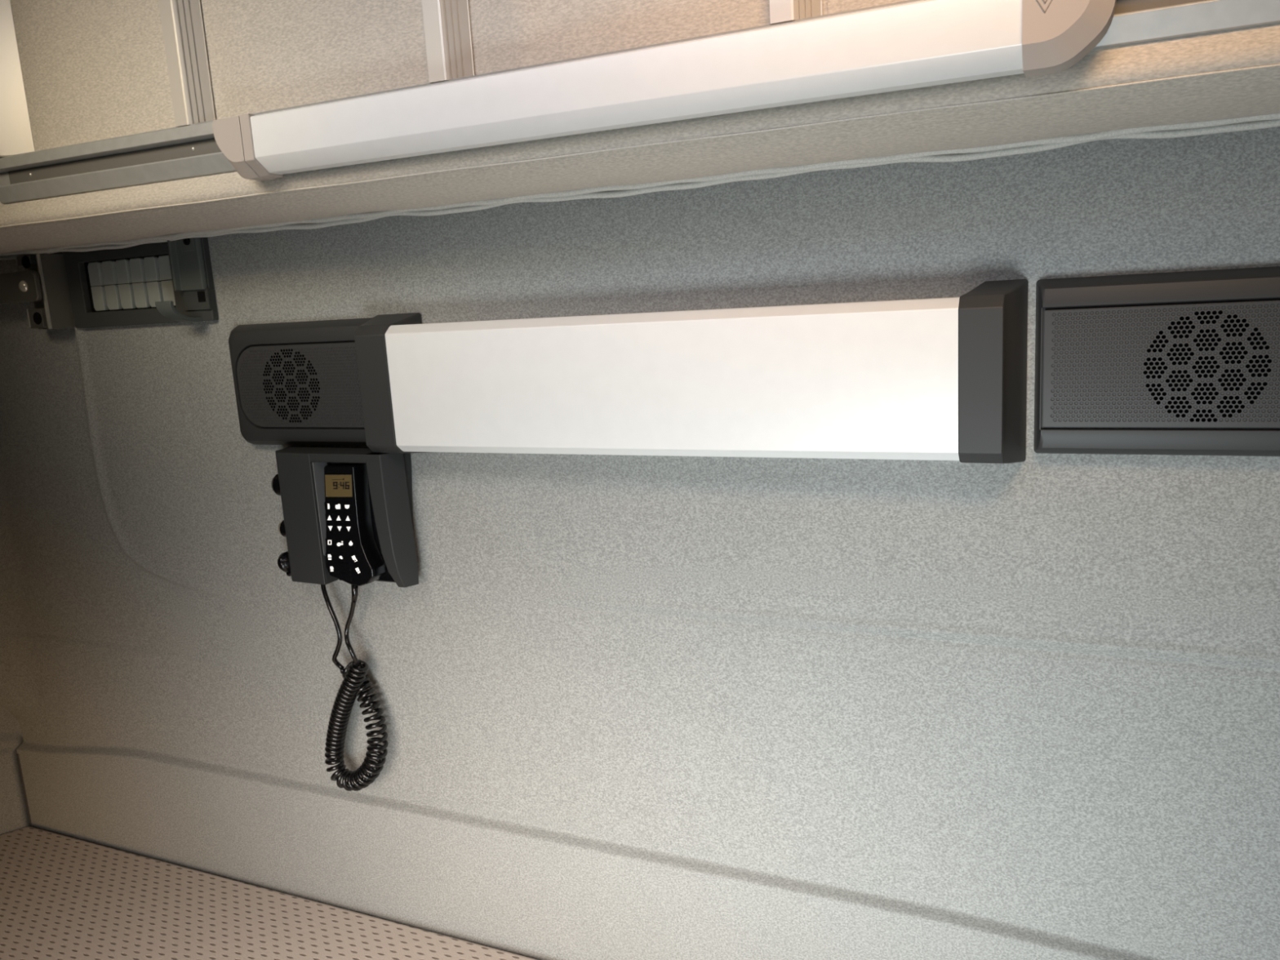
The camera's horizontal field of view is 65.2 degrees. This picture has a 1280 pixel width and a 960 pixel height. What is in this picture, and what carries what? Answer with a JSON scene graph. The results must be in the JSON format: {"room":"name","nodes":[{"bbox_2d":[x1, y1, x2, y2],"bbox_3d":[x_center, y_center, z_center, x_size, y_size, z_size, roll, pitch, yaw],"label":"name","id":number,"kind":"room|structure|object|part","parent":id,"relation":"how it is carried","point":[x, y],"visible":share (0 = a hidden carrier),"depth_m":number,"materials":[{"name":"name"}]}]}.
{"room":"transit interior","nodes":[
{"label":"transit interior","id":0,"kind":"room"},
{"bbox_2d":[0,705,30,835],"bbox_3d":[-1.532,-0.046,1.267,1.125,1.900,0.023,-12,13,-37],"label":"wall","id":1,"kind":"structure","parent":0,"point":[14,815],"depth_m":1.70,"materials":[{"name":"grey fabric"}]},
{"bbox_2d":[0,126,1279,959],"bbox_3d":[-0.004,-0.104,1.087,2.425,1.900,0.037,2,12,25],"label":"wall","id":2,"kind":"structure","parent":0,"point":[634,707],"depth_m":1.13,"materials":[{"name":"grey fabric"}]},
{"bbox_2d":[17,753,31,826],"bbox_3d":[-1.059,0.559,1.728,0.003,0.185,0.003,-3,11,3],"label":"trim","id":3,"kind":"structure","parent":2,"relation":"attached to","point":[18,757],"depth_m":1.72,"materials":[{"name":"grey"}]},
{"bbox_2d":[0,253,75,328],"bbox_3d":[-0.924,-0.272,1.468,0.196,0.105,0.053,2,12,25],"label":"bracket","id":4,"kind":"object","parent":2,"relation":"attached to","point":[45,283],"visible":1,"depth_m":1.43,"materials":[{"name":"grey metal"}]},
{"bbox_3d":[-0.935,-0.277,1.452,0.188,0.043,0.008,2,12,25],"label":"arm","id":5,"kind":"part","parent":4,"relation":"part of","materials":[{"name":"grey metal"}]},
{"bbox_2d":[62,237,218,328],"bbox_3d":[-0.697,-0.272,1.386,0.276,0.112,0.011,2,12,25],"label":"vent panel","id":6,"kind":"object","parent":2,"relation":"attached to","point":[122,286],"visible":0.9,"depth_m":1.39,"materials":[{"name":"grey plastic"}]},
{"bbox_3d":[-0.710,-0.274,1.397,0.182,0.072,0.001,2,12,25],"label":"plate","id":7,"kind":"part","parent":6,"relation":"part of","materials":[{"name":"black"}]},
{"bbox_2d":[155,237,211,322],"bbox_3d":[-0.605,-0.268,1.313,0.048,0.121,0.050,2,12,25],"label":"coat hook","id":8,"kind":"object","parent":6,"relation":"attached to","point":[186,255],"visible":0.88,"depth_m":1.32,"materials":[{"name":"grey plastic"}]},
{"bbox_3d":[-0.611,-0.223,1.325,0.029,0.029,0.050,2,12,25],"label":"hook arm","id":9,"kind":"part","parent":8,"relation":"part of","materials":[{"name":"grey plastic"}]},
{"bbox_3d":[-0.600,-0.290,1.323,0.046,0.076,0.016,2,12,25],"label":"mounting plate","id":10,"kind":"part","parent":8,"relation":"part of","materials":[{"name":"grey plastic"}]},
{"bbox_3d":[-0.595,-0.316,1.315,0.022,0.029,0.003,2,12,25],"label":"screw plate","id":11,"kind":"part","parent":8,"relation":"part of","materials":[{"name":"grey plastic"}]},
{"bbox_2d":[228,317,372,445],"bbox_3d":[-0.431,-0.122,1.288,0.249,0.161,0.023,2,12,25],"label":"wall speaker","id":12,"kind":"object","parent":2,"relation":"attached to","point":[296,383],"visible":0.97,"depth_m":1.28,"materials":[{"name":"grey plastic"}]},
{"bbox_2d":[236,342,364,427],"bbox_3d":[-0.430,-0.120,1.277,0.220,0.105,0.004,2,12,25],"label":"grille","id":13,"kind":"object","parent":12,"relation":"attached to","point":[280,384],"depth_m":1.28,"materials":[{"name":"grey plastic"}]},
{"bbox_2d":[271,446,418,587],"bbox_3d":[-0.382,0.048,1.286,0.212,0.176,0.051,2,12,25],"label":"remote holder","id":14,"kind":"object","parent":2,"relation":"attached to","point":[299,481],"visible":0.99,"depth_m":1.26,"materials":[{"name":"grey plastic"}]},
{"bbox_2d":[271,474,280,495],"bbox_3d":[-0.471,0.006,1.317,0.016,0.030,0.027,2,12,25],"label":"knob","id":15,"kind":"object","parent":14,"relation":"attached to","point":[276,482],"depth_m":1.30,"materials":[{"name":"black plastic"}]},
{"bbox_2d":[278,520,285,537],"bbox_3d":[-0.468,0.064,1.327,0.016,0.024,0.022,2,12,25],"label":"knob","id":16,"kind":"object","parent":14,"relation":"attached to","point":[282,526],"depth_m":1.32,"materials":[{"name":"black plastic"}]},
{"bbox_2d":[324,462,386,586],"bbox_3d":[-0.368,0.056,1.270,0.078,0.156,0.028,2,12,25],"label":"remote","id":17,"kind":"object","parent":14,"relation":"in","point":[353,557],"visible":0.99,"depth_m":1.26,"materials":[{"name":"black plastic"}]},
{"bbox_2d":[320,584,388,791],"bbox_3d":[-0.387,0.273,1.333,0.104,0.305,0.043,2,12,25],"label":"coiled cord","id":18,"kind":"object","parent":17,"relation":"hanging from","point":[355,681],"visible":0.99,"depth_m":1.33,"materials":[{"name":"black rubber"}]},
{"bbox_2d":[0,0,1279,260],"bbox_3d":[-0.054,-0.621,0.883,2.371,0.703,0.212,2,12,25],"label":"bunk","id":19,"kind":"object","parent":2,"relation":"attached to","point":[124,123],"visible":0.99,"depth_m":0.90,"materials":[{"name":"beige fabric"}]},
{"bbox_3d":[-0.618,-0.654,1.079,0.255,0.605,0.004,2,12,25],"label":"fabric panel","id":20,"kind":"part","parent":19,"relation":"part of","materials":[{"name":"beige fabric"}]},
{"bbox_3d":[-0.331,-0.646,0.946,0.279,0.605,0.004,2,12,25],"label":"fabric panel","id":21,"kind":"part","parent":19,"relation":"part of","materials":[{"name":"beige fabric"}]},
{"bbox_3d":[-0.036,-0.638,0.809,0.282,0.605,0.009,2,12,25],"label":"fabric panel","id":22,"kind":"part","parent":19,"relation":"part of","materials":[{"name":"beige fabric"}]},
{"bbox_3d":[-0.049,-0.325,0.849,0.718,0.053,0.034,2,12,25],"label":"rail","id":23,"kind":"part","parent":19,"relation":"part of","materials":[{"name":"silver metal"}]},
{"bbox_3d":[0.259,-0.630,0.673,0.283,0.605,0.004,2,12,25],"label":"fabric panel","id":24,"kind":"part","parent":19,"relation":"part of","materials":[{"name":"beige fabric"}]},
{"bbox_2d":[354,279,1027,463],"bbox_3d":[0.009,-0.105,1.066,0.751,0.170,0.056,2,12,25],"label":"light fixture","id":25,"kind":"object","parent":2,"relation":"attached to","point":[936,379],"visible":1,"depth_m":1.01,"materials":[{"name":"white plastic"}]},
{"bbox_2d":[1033,266,1279,456],"bbox_3d":[0.475,-0.099,0.867,0.249,0.161,0.023,2,12,25],"label":"wall speaker","id":26,"kind":"object","parent":2,"relation":"attached to","point":[1182,363],"visible":1,"depth_m":0.87,"materials":[{"name":"grey plastic"}]},
{"bbox_2d":[1042,300,1279,427],"bbox_3d":[0.466,-0.098,0.862,0.220,0.105,0.004,2,12,25],"label":"grille","id":27,"kind":"object","parent":26,"relation":"attached to","point":[1106,363],"depth_m":0.87,"materials":[{"name":"grey plastic"}]},
{"bbox_3d":[-0.380,0.947,0.665,3.200,0.060,1.600,2,12,25],"label":"floor","id":28,"kind":"structure","parent":0,"visible":0},
{"bbox_2d":[0,826,537,959],"bbox_3d":[-0.278,0.772,0.961,2.773,0.161,0.778,2,12,25],"label":"mattress","id":29,"kind":"object","parent":28,"relation":"on","point":[62,897],"visible":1,"depth_m":1.43,"materials":[{"name":"beige fabric"}]}
]}

